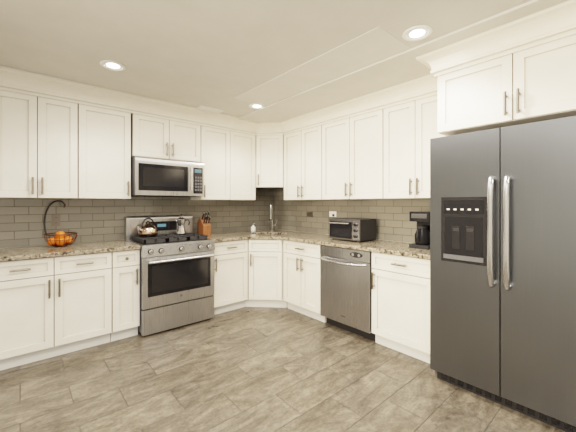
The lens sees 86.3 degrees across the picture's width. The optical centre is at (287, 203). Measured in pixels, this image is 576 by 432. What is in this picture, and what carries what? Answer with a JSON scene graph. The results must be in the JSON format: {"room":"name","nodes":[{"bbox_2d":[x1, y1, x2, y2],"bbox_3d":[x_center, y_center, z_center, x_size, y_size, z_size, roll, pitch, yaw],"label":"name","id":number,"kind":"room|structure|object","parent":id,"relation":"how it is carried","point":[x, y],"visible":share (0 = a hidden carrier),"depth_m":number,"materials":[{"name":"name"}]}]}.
{"room":"kitchen","nodes":[
{"label":"kitchen","id":0,"kind":"room"},
{"bbox_2d":[0,189,274,247],"bbox_3d":[-2.205,0.090,3.182,5.440,2.400,0.124,0,0,-41],"label":"wall","id":1,"kind":"structure","parent":0,"point":[86,220],"depth_m":3.33,"materials":[{"name":"tile"}]},
{"bbox_2d":[0,90,77,198],"bbox_3d":[-2.288,-0.505,2.796,0.589,0.904,0.354,0,0,-41],"label":"upper cabinet","id":2,"kind":"object","parent":1,"relation":"attached to","point":[38,147],"visible":0.88,"depth_m":2.70,"materials":[{"name":"paint"}]},
{"bbox_2d":[51,214,59,225],"bbox_3d":[-2.286,0.160,3.024,0.070,0.115,0.008,0,0,-41],"label":"electrical outlet","id":3,"kind":"object","parent":1,"relation":"attached to","point":[55,219],"visible":1,"depth_m":3.02,"materials":[{"name":"brown plastic"}]},
{"bbox_2d":[76,104,130,198],"bbox_3d":[-1.891,-0.505,3.142,0.452,0.904,0.354,0,0,-41],"label":"upper cabinet","id":4,"kind":"object","parent":1,"relation":"attached to","point":[104,153],"visible":0.85,"depth_m":3.04,"materials":[{"name":"paint"}]},
{"bbox_2d":[131,113,200,161],"bbox_3d":[-1.423,-0.730,3.551,0.751,0.455,0.354,0,0,-41],"label":"upper cabinet","id":5,"kind":"object","parent":1,"relation":"attached to","point":[155,137],"visible":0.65,"depth_m":3.42,"materials":[{"name":"paint"}]},
{"bbox_2d":[131,156,203,196],"bbox_3d":[-1.387,-0.292,3.510,0.754,0.411,0.450,0,0,-41],"label":"microwave","id":6,"kind":"object","parent":5,"relation":"attached to","point":[156,177],"visible":0.98,"depth_m":3.34,"materials":[{"name":"grey metal"}]},
{"bbox_2d":[190,126,254,199],"bbox_3d":[-0.849,-0.505,4.079,0.797,0.904,0.313,0,0,-41],"label":"upper cabinet","id":7,"kind":"object","parent":1,"relation":"attached to","point":[228,158],"visible":0.88,"depth_m":3.94,"materials":[{"name":"paint"}]},
{"bbox_2d":[0,307,565,431],"bbox_3d":[-0.327,1.340,1.029,5.440,0.100,5.840,0,0,-41],"label":"floor","id":8,"kind":"structure","parent":0,"point":[259,369],"depth_m":2.16,"materials":[{"name":"tile"}]},
{"bbox_2d":[0,252,111,370],"bbox_3d":[-2.120,0.864,2.753,0.845,0.853,0.639,0,0,-41],"label":"base cabinet","id":9,"kind":"object","parent":8,"relation":"on","point":[50,307],"visible":0.98,"depth_m":2.54,"materials":[{"name":"white wood"}]},
{"bbox_2d":[0,240,140,261],"bbox_3d":[-2.264,0.417,2.638,1.696,0.035,0.623,0,0,-41],"label":"countertop","id":10,"kind":"structure","parent":9,"relation":"on","point":[24,253],"depth_m":2.70,"materials":[{"name":"stone"}]},
{"bbox_2d":[43,200,76,246],"bbox_3d":[-2.147,0.180,2.895,0.272,0.438,0.260,0,0,-13],"label":"fruit basket","id":11,"kind":"object","parent":10,"relation":"on","point":[59,239],"visible":1,"depth_m":2.86,"materials":[{"name":"orange food"}]},
{"bbox_2d":[110,249,139,341],"bbox_3d":[-1.710,0.864,3.111,0.235,0.853,0.639,0,0,-41],"label":"base cabinet","id":12,"kind":"object","parent":8,"relation":"on","point":[125,268],"visible":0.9,"depth_m":2.91,"materials":[{"name":"white wood"}]},
{"bbox_2d":[125,215,214,335],"bbox_3d":[-1.297,0.713,3.403,0.760,1.155,0.722,0,0,-41],"label":"range","id":13,"kind":"object","parent":8,"relation":"on","point":[176,280],"visible":0.94,"depth_m":3.19,"materials":[{"name":"silver metal"}]},
{"bbox_2d":[136,218,157,236],"bbox_3d":[-1.554,0.250,3.369,0.200,0.202,0.245,0,0,29],"label":"kettle","id":14,"kind":"object","parent":13,"relation":"on","point":[147,230],"visible":1,"depth_m":3.32,"materials":[{"name":"silver metal"}]},
{"bbox_2d":[175,214,189,233],"bbox_3d":[-1.248,0.235,3.638,0.166,0.233,0.104,0,0,-21],"label":"moka pot","id":15,"kind":"object","parent":13,"relation":"on","point":[180,220],"visible":0.98,"depth_m":3.60,"materials":[{"name":"silver metal"}]},
{"bbox_2d":[213,240,247,314],"bbox_3d":[-0.860,0.864,3.853,0.479,0.853,0.639,0,0,-41],"label":"base cabinet","id":16,"kind":"object","parent":8,"relation":"on","point":[230,275],"visible":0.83,"depth_m":3.65,"materials":[{"name":"white wood"}]},
{"bbox_2d":[245,239,287,307],"bbox_3d":[-0.254,0.864,4.208,0.907,0.853,0.900,0,0,-41],"label":"base cabinet","id":17,"kind":"object","parent":8,"relation":"on","point":[265,272],"visible":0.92,"depth_m":3.79,"materials":[{"name":"paint"}]},
{"bbox_2d":[207,231,280,241],"bbox_3d":[-0.670,0.417,3.839,0.750,0.035,0.910,0,0,-41],"label":"countertop","id":18,"kind":"structure","parent":17,"relation":"on","point":[232,236],"depth_m":3.78,"materials":[{"name":"stone"}]},
{"bbox_2d":[197,211,210,235],"bbox_3d":[-1.043,0.245,3.850,0.100,0.307,0.216,0,0,-41],"label":"knife block","id":19,"kind":"object","parent":18,"relation":"on","point":[203,226],"visible":0.92,"depth_m":3.82,"materials":[{"name":"brown wood"}]},
{"bbox_2d":[245,229,429,259],"bbox_3d":[0.454,0.417,3.603,0.634,0.035,2.743,0,0,-41],"label":"countertop","id":20,"kind":"structure","parent":17,"relation":"on","point":[392,247],"depth_m":3.11,"materials":[{"name":"stone"}]},
{"bbox_2d":[251,223,255,231],"bbox_3d":[-0.499,0.338,4.421,0.072,0.121,0.072,0,0,-41],"label":"soap pump","id":21,"kind":"object","parent":20,"relation":"on","point":[253,228],"visible":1,"depth_m":4.39,"materials":[{"name":"white plastic"}]},
{"bbox_2d":[269,202,276,230],"bbox_3d":[-0.215,0.184,4.434,0.109,0.430,0.229,0,0,4],"label":"faucet","id":22,"kind":"object","parent":20,"relation":"on","point":[271,216],"visible":1,"depth_m":4.48,"materials":[{"name":"silver metal"}]},
{"bbox_2d":[329,218,375,241],"bbox_3d":[0.706,0.281,3.416,0.335,0.235,0.420,0,0,-41],"label":"toaster oven","id":23,"kind":"object","parent":20,"relation":"on","point":[358,229],"visible":1,"depth_m":3.29,"materials":[{"name":"silver metal"}]},
{"bbox_2d":[409,211,429,249],"bbox_3d":[1.248,0.234,2.820,0.272,0.330,0.180,0,0,-41],"label":"coffee maker","id":24,"kind":"object","parent":20,"relation":"on","point":[422,232],"visible":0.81,"depth_m":2.75,"materials":[{"name":"black plastic"}]},
{"bbox_2d":[284,240,325,322],"bbox_3d":[0.359,0.864,3.709,0.639,0.853,0.619,0,0,-41],"label":"base cabinet","id":25,"kind":"object","parent":8,"relation":"on","point":[301,277],"visible":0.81,"depth_m":3.51,"materials":[{"name":"white wood"}]},
{"bbox_2d":[320,245,374,340],"bbox_3d":[0.752,0.864,3.224,0.685,0.852,0.614,0,0,-41],"label":"dishwasher","id":26,"kind":"object","parent":8,"relation":"on","point":[345,288],"visible":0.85,"depth_m":3.01,"materials":[{"name":"silver metal"}]},
{"bbox_2d":[372,252,429,362],"bbox_3d":[1.161,0.864,2.790,0.639,0.853,0.562,0,0,-41],"label":"base cabinet","id":27,"kind":"object","parent":8,"relation":"on","point":[401,304],"visible":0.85,"depth_m":2.60,"materials":[{"name":"white wood"}]},
{"bbox_2d":[430,116,575,431],"bbox_3d":[1.587,0.405,2.131,0.806,1.770,0.904,0,0,-41],"label":"fridge","id":28,"kind":"object","parent":8,"relation":"on","point":[503,266],"visible":1,"depth_m":1.89,"materials":[{"name":"grey metal"}]},
{"bbox_2d":[0,0,567,121],"bbox_3d":[-0.327,-1.152,1.029,5.440,0.116,5.840,0,0,-41],"label":"ceiling","id":29,"kind":"structure","parent":0,"point":[281,60],"depth_m":2.12,"materials":[{"name":"paint"}]},
{"bbox_2d":[100,60,125,70],"bbox_3d":[-1.399,-1.105,2.455,0.184,0.010,0.184,0,0,-41],"label":"recessed light","id":30,"kind":"object","parent":29,"relation":"in","point":[112,65],"visible":0.98,"depth_m":2.45,"materials":[{"name":"white glass"}]},
{"bbox_2d":[197,105,223,112],"bbox_3d":[-0.916,-1.104,3.606,0.300,0.010,0.150,0,0,-41],"label":"ceiling vent","id":31,"kind":"object","parent":29,"relation":"in","point":[205,108],"visible":0.98,"depth_m":3.57,"materials":[{"name":"white plastic"}]},
{"bbox_2d":[249,103,264,108],"bbox_3d":[-0.351,-1.105,3.476,0.184,0.010,0.184,0,0,-41],"label":"recessed light","id":32,"kind":"object","parent":29,"relation":"in","point":[256,106],"visible":1,"depth_m":3.48,"materials":[{"name":"white glass"}]},
{"bbox_2d":[0,0,575,134],"bbox_3d":[-0.434,-1.027,1.970,3.515,0.164,3.430,0,0,-41],"label":"crown molding","id":33,"kind":"structure","parent":29,"relation":"attached to","point":[552,23],"depth_m":2.73,"materials":[{"name":"paint"}]},
{"bbox_2d":[402,25,432,40],"bbox_3d":[0.837,-1.105,1.991,0.184,0.010,0.184,0,0,-41],"label":"recessed light","id":34,"kind":"object","parent":29,"relation":"in","point":[418,33],"visible":1,"depth_m":1.98,"materials":[{"name":"white glass"}]},
{"bbox_2d":[275,189,429,242],"bbox_3d":[1.716,0.090,2.731,0.124,2.400,5.720,0,0,-41],"label":"wall","id":35,"kind":"structure","parent":0,"point":[391,217],"depth_m":3.69,"materials":[{"name":"tile"}]},
{"bbox_2d":[255,135,283,189],"bbox_3d":[-0.239,-0.592,4.431,0.590,0.730,0.583,0,0,-41],"label":"upper cabinet","id":36,"kind":"object","parent":35,"relation":"attached to","point":[269,161],"visible":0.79,"depth_m":4.22,"materials":[{"name":"paint"}]},
{"bbox_2d":[284,125,322,199],"bbox_3d":[0.274,-0.505,4.023,0.354,0.904,0.697,0,0,-41],"label":"upper cabinet","id":37,"kind":"object","parent":35,"relation":"attached to","point":[302,164],"visible":0.75,"depth_m":3.90,"materials":[{"name":"paint"}]},
{"bbox_2d":[307,212,312,216],"bbox_3d":[0.298,0.145,4.254,0.008,0.070,0.115,0,0,-41],"label":"electrical outlet","id":38,"kind":"object","parent":35,"relation":"attached to","point":[309,214],"visible":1,"depth_m":4.25,"materials":[{"name":"brown plastic"}]},
{"bbox_2d":[329,211,335,216],"bbox_3d":[0.574,0.130,3.938,0.008,0.070,0.115,0,0,-41],"label":"electrical outlet","id":39,"kind":"object","parent":35,"relation":"attached to","point":[331,213],"visible":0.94,"depth_m":3.94,"materials":[{"name":"white plastic"}]},
{"bbox_2d":[322,109,383,199],"bbox_3d":[0.775,-0.505,3.448,0.354,0.904,0.817,0,0,-41],"label":"upper cabinet","id":40,"kind":"object","parent":35,"relation":"attached to","point":[352,158],"visible":0.77,"depth_m":3.32,"materials":[{"name":"paint"}]},
{"bbox_2d":[383,95,444,198],"bbox_3d":[1.262,-0.505,2.890,0.354,0.904,0.652,0,0,-41],"label":"upper cabinet","id":41,"kind":"object","parent":35,"relation":"attached to","point":[409,130],"visible":0.65,"depth_m":2.86,"materials":[{"name":"paint"}]},
{"bbox_2d":[437,34,575,135],"bbox_3d":[1.658,-0.742,2.143,0.739,0.430,0.927,0,0,-41],"label":"upper cabinet","id":42,"kind":"object","parent":35,"relation":"attached to","point":[534,84],"visible":0.81,"depth_m":1.94,"materials":[{"name":"paint"}]}
]}

